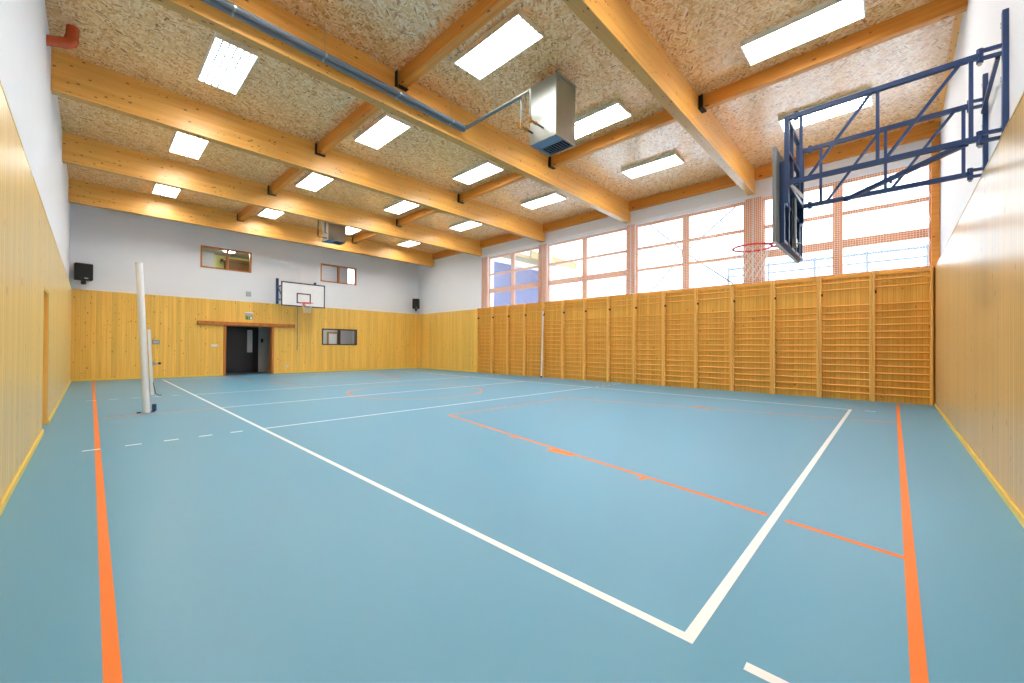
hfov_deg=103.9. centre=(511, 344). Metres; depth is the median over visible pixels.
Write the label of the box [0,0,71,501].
wall
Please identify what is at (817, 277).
wall bars
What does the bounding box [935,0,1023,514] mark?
wall
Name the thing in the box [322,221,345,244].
heater
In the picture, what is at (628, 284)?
timber post
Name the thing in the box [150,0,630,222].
roof beam
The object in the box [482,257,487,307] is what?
timber post
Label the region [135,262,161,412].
post
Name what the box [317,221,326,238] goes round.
supply pipe
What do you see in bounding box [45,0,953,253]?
ceiling
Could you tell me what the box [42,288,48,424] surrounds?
door
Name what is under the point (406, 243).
ceiling light
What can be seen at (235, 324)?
door frame
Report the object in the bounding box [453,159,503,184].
ceiling light
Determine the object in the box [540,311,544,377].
post
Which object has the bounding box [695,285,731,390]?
wall bars
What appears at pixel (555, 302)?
wall bars
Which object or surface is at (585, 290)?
window
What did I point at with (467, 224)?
ceiling light
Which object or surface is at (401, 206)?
ceiling light
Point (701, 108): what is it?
hanger
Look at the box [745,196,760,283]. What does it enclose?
timber post
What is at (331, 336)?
door frame
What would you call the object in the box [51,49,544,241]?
roof beam
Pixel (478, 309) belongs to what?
wall bars
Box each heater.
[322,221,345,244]
[530,64,576,156]
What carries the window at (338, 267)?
in the wall at (179, 292)
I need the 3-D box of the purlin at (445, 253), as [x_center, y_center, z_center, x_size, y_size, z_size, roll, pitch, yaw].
[-2.982,-4.816,20.743,3.720,0.319,0.139,0,0,44]
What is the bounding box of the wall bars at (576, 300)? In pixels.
[562,298,583,379]
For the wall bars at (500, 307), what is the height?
3.099 m
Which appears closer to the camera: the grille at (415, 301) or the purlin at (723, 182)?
the purlin at (723, 182)
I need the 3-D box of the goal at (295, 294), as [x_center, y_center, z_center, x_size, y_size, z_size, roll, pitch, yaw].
[-9.338,-1.325,17.845,1.609,3.200,1.820,0,0,44]
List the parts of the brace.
rod, rod, rod, rod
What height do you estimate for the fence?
5.950 m
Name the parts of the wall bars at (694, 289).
rail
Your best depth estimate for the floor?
2.60 m
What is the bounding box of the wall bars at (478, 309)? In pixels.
[477,307,491,372]
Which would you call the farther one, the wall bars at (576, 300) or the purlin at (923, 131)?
the wall bars at (576, 300)
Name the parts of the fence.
post, post, post, post, post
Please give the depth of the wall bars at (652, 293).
13.42 m
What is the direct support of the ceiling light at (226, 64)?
attached to the ceiling at (147, 41)
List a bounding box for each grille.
[76,263,92,279]
[413,299,417,307]
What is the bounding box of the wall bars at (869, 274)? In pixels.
[819,271,871,400]
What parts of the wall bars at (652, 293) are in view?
rail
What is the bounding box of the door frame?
[327,332,336,343]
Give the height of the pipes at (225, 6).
1.110 m
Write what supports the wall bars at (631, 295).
attached to the wall at (454, 283)
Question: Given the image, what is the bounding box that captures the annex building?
[492,251,576,305]
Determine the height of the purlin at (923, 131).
0.319 m
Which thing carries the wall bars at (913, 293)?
attached to the wall at (454, 283)
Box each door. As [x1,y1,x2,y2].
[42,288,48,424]
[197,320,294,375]
[247,329,257,371]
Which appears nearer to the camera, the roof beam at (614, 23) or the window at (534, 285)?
the roof beam at (614, 23)
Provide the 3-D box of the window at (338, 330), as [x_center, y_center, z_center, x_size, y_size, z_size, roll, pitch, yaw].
[-8.570,-0.362,19.870,0.210,0.790,1.730,0,0,44]
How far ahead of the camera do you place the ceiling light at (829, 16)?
6.28 m
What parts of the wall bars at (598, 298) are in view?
rail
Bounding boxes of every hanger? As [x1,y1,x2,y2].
[315,142,325,156]
[395,70,408,91]
[548,156,555,169]
[698,94,706,112]
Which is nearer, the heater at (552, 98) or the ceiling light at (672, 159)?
the heater at (552, 98)
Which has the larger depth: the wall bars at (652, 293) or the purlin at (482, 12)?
the wall bars at (652, 293)
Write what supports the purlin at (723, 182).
attached to the roof beam at (483, 139)
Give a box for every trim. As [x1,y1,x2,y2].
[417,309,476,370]
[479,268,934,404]
[935,13,962,121]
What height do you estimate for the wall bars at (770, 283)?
3.099 m
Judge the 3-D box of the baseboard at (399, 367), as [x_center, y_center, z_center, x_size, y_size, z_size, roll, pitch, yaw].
[-10.040,1.260,18.174,0.018,0.064,13.425,0,0,44]
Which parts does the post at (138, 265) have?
tension rail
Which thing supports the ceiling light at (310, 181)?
attached to the ceiling at (147, 41)
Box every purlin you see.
[238,205,259,220]
[270,167,303,194]
[317,102,380,154]
[353,232,378,242]
[397,208,438,225]
[398,0,515,87]
[432,250,460,259]
[459,172,526,201]
[480,233,524,247]
[543,210,609,232]
[551,110,675,167]
[629,175,736,211]
[703,0,967,109]
[754,121,940,180]
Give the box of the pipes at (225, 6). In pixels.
[200,0,543,133]
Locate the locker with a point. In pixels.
(208, 258)
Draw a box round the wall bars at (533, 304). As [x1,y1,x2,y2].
[524,302,541,375]
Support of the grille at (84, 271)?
attached to the loudspeaker at (83, 272)
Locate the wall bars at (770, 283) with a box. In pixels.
[732,281,772,393]
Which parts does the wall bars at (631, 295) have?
rail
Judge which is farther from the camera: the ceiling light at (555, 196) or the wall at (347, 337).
the wall at (347, 337)
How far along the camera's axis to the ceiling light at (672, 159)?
11.02 m
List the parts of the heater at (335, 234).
outlet frame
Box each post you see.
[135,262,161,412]
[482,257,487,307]
[538,244,546,302]
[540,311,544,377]
[626,224,634,294]
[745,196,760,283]
[931,135,939,266]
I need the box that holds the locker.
[202,251,214,266]
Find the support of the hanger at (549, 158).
attached to the roof beam at (483, 139)
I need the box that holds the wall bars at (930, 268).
[872,266,932,405]
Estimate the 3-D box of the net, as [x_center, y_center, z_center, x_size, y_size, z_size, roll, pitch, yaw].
[3.970,-3.004,14.073,14.862,2.493,0.014,0,0,44]
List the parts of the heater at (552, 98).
louvre blade, outlet frame, louvre blade, mounting rail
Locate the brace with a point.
(734, 207)
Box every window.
[200,245,251,272]
[320,263,356,284]
[322,328,356,344]
[488,247,537,307]
[547,228,625,301]
[636,202,744,293]
[762,164,930,281]
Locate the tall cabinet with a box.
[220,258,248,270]
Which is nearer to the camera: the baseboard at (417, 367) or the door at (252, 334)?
the door at (252, 334)
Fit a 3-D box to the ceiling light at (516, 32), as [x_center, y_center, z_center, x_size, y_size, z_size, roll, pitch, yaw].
[-0.256,-5.002,6.765,1.540,0.090,0.620,0,0,44]
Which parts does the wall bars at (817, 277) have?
rail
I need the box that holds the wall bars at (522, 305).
[507,304,523,375]
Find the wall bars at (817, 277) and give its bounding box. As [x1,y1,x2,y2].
[773,276,818,396]
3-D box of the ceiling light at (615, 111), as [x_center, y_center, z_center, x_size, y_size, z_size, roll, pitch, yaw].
[1.819,-4.975,8.946,1.540,0.090,0.620,0,0,44]
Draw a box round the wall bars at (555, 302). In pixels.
[542,300,561,378]
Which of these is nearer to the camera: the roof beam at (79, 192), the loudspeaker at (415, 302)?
the roof beam at (79, 192)
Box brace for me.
[650,207,735,291]
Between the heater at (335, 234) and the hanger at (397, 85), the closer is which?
the hanger at (397, 85)
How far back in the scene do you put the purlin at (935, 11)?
6.57 m
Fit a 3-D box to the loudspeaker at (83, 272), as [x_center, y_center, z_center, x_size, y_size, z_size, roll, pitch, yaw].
[-14.351,-2.354,13.412,0.374,0.680,0.420,0,0,37]
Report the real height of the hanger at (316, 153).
0.265 m
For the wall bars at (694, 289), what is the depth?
12.76 m
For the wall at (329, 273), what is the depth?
22.13 m
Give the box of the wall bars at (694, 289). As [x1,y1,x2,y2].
[663,288,695,387]
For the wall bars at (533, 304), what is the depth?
17.00 m
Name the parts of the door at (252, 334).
panel, pane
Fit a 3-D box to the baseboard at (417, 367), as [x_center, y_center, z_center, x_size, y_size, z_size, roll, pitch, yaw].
[-3.560,1.320,21.220,5.210,0.064,0.018,0,0,44]
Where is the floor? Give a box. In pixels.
[0,368,1023,682]
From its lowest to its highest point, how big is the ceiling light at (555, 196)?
0.090 m
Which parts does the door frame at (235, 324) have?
frame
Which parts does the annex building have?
white trim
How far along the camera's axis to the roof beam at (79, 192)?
14.97 m
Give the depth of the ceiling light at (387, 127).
9.34 m
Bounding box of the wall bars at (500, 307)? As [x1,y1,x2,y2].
[491,305,506,374]
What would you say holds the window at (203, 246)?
in the wall at (179, 292)
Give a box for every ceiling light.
[152,184,180,197]
[168,131,208,159]
[197,32,258,94]
[257,208,283,218]
[295,172,333,191]
[346,227,360,234]
[354,112,410,149]
[384,200,418,213]
[397,240,420,246]
[449,220,481,230]
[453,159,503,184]
[454,8,543,79]
[520,191,566,208]
[575,99,631,139]
[621,151,684,178]
[740,0,865,65]
[778,87,872,132]
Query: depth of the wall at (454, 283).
16.28 m
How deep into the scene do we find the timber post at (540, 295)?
16.66 m
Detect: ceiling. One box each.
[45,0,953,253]
[202,247,248,259]
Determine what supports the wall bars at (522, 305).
attached to the wall at (454, 283)
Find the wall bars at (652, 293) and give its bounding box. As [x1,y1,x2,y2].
[634,291,662,385]
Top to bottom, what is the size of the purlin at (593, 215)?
0.319 m
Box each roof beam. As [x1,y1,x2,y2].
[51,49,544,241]
[62,132,481,256]
[68,178,433,266]
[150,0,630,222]
[562,0,754,195]
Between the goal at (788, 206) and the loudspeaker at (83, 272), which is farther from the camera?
the loudspeaker at (83, 272)
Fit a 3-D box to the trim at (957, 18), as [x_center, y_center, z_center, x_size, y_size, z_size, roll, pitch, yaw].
[4.843,-5.006,4.050,0.080,0.050,13.485,0,0,44]
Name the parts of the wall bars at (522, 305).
rail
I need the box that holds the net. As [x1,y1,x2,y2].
[482,155,930,307]
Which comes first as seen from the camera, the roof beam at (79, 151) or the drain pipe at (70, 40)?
the drain pipe at (70, 40)
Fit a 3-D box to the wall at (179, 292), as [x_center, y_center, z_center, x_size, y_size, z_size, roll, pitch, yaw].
[-10.134,-1.872,18.302,0.304,6.330,14.025,0,0,44]
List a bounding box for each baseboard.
[0,380,70,515]
[71,367,416,380]
[417,367,476,371]
[934,403,1023,527]
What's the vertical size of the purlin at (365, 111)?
0.259 m
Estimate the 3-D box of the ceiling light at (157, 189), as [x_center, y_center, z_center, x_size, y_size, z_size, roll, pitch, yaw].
[-11.111,-5.032,12.910,1.540,0.090,0.620,0,0,44]
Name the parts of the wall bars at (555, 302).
rail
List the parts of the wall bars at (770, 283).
rail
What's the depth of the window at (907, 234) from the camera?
10.07 m
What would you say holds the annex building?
on the ground
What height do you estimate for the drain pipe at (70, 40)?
0.511 m
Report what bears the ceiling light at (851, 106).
attached to the ceiling at (147, 41)
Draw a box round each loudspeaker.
[74,262,92,284]
[412,299,419,310]
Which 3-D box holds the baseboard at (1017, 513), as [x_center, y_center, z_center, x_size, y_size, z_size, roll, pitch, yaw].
[4.740,1.265,4.015,0.018,0.064,13.245,0,0,44]
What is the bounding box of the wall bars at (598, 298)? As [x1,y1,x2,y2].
[584,296,607,381]
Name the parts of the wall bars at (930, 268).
rail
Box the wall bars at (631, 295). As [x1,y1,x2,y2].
[608,294,633,383]
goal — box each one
[276,278,324,349]
[732,8,1008,279]
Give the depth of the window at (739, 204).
12.76 m
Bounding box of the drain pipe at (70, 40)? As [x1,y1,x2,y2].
[46,24,79,48]
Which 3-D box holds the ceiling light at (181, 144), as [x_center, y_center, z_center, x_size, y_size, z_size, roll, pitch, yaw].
[-8.119,-5.031,10.063,1.540,0.090,0.620,0,0,44]
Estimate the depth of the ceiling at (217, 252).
18.63 m
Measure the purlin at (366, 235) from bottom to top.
0.259 m
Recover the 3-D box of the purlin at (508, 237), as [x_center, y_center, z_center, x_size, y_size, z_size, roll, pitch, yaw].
[-0.149,-4.815,18.048,3.700,0.319,0.139,0,0,44]
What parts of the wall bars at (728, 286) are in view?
rail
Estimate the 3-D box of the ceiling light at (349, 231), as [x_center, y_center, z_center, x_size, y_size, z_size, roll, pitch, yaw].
[-6.948,-4.978,17.286,1.540,0.090,0.620,0,0,44]
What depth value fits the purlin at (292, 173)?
11.84 m
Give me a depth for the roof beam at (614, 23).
6.78 m
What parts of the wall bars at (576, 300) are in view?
rail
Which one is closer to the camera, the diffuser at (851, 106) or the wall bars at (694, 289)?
the diffuser at (851, 106)
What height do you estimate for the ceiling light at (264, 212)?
0.090 m
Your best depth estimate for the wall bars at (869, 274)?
9.90 m
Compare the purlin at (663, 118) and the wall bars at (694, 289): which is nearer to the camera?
the purlin at (663, 118)
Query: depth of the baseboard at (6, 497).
3.92 m
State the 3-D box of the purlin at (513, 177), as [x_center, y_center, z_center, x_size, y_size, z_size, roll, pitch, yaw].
[-0.409,-4.883,12.168,3.630,0.259,0.140,0,0,44]
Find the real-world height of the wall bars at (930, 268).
3.099 m
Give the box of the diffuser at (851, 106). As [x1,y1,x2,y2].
[780,97,870,127]
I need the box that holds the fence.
[727,244,927,283]
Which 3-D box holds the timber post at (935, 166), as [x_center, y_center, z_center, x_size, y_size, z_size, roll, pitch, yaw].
[9.445,-3.186,8.935,0.126,2.910,0.089,0,0,44]
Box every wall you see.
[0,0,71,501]
[69,203,417,379]
[214,255,347,282]
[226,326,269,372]
[323,330,353,343]
[418,138,934,313]
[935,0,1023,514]
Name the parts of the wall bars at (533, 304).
rail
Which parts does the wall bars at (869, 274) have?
rail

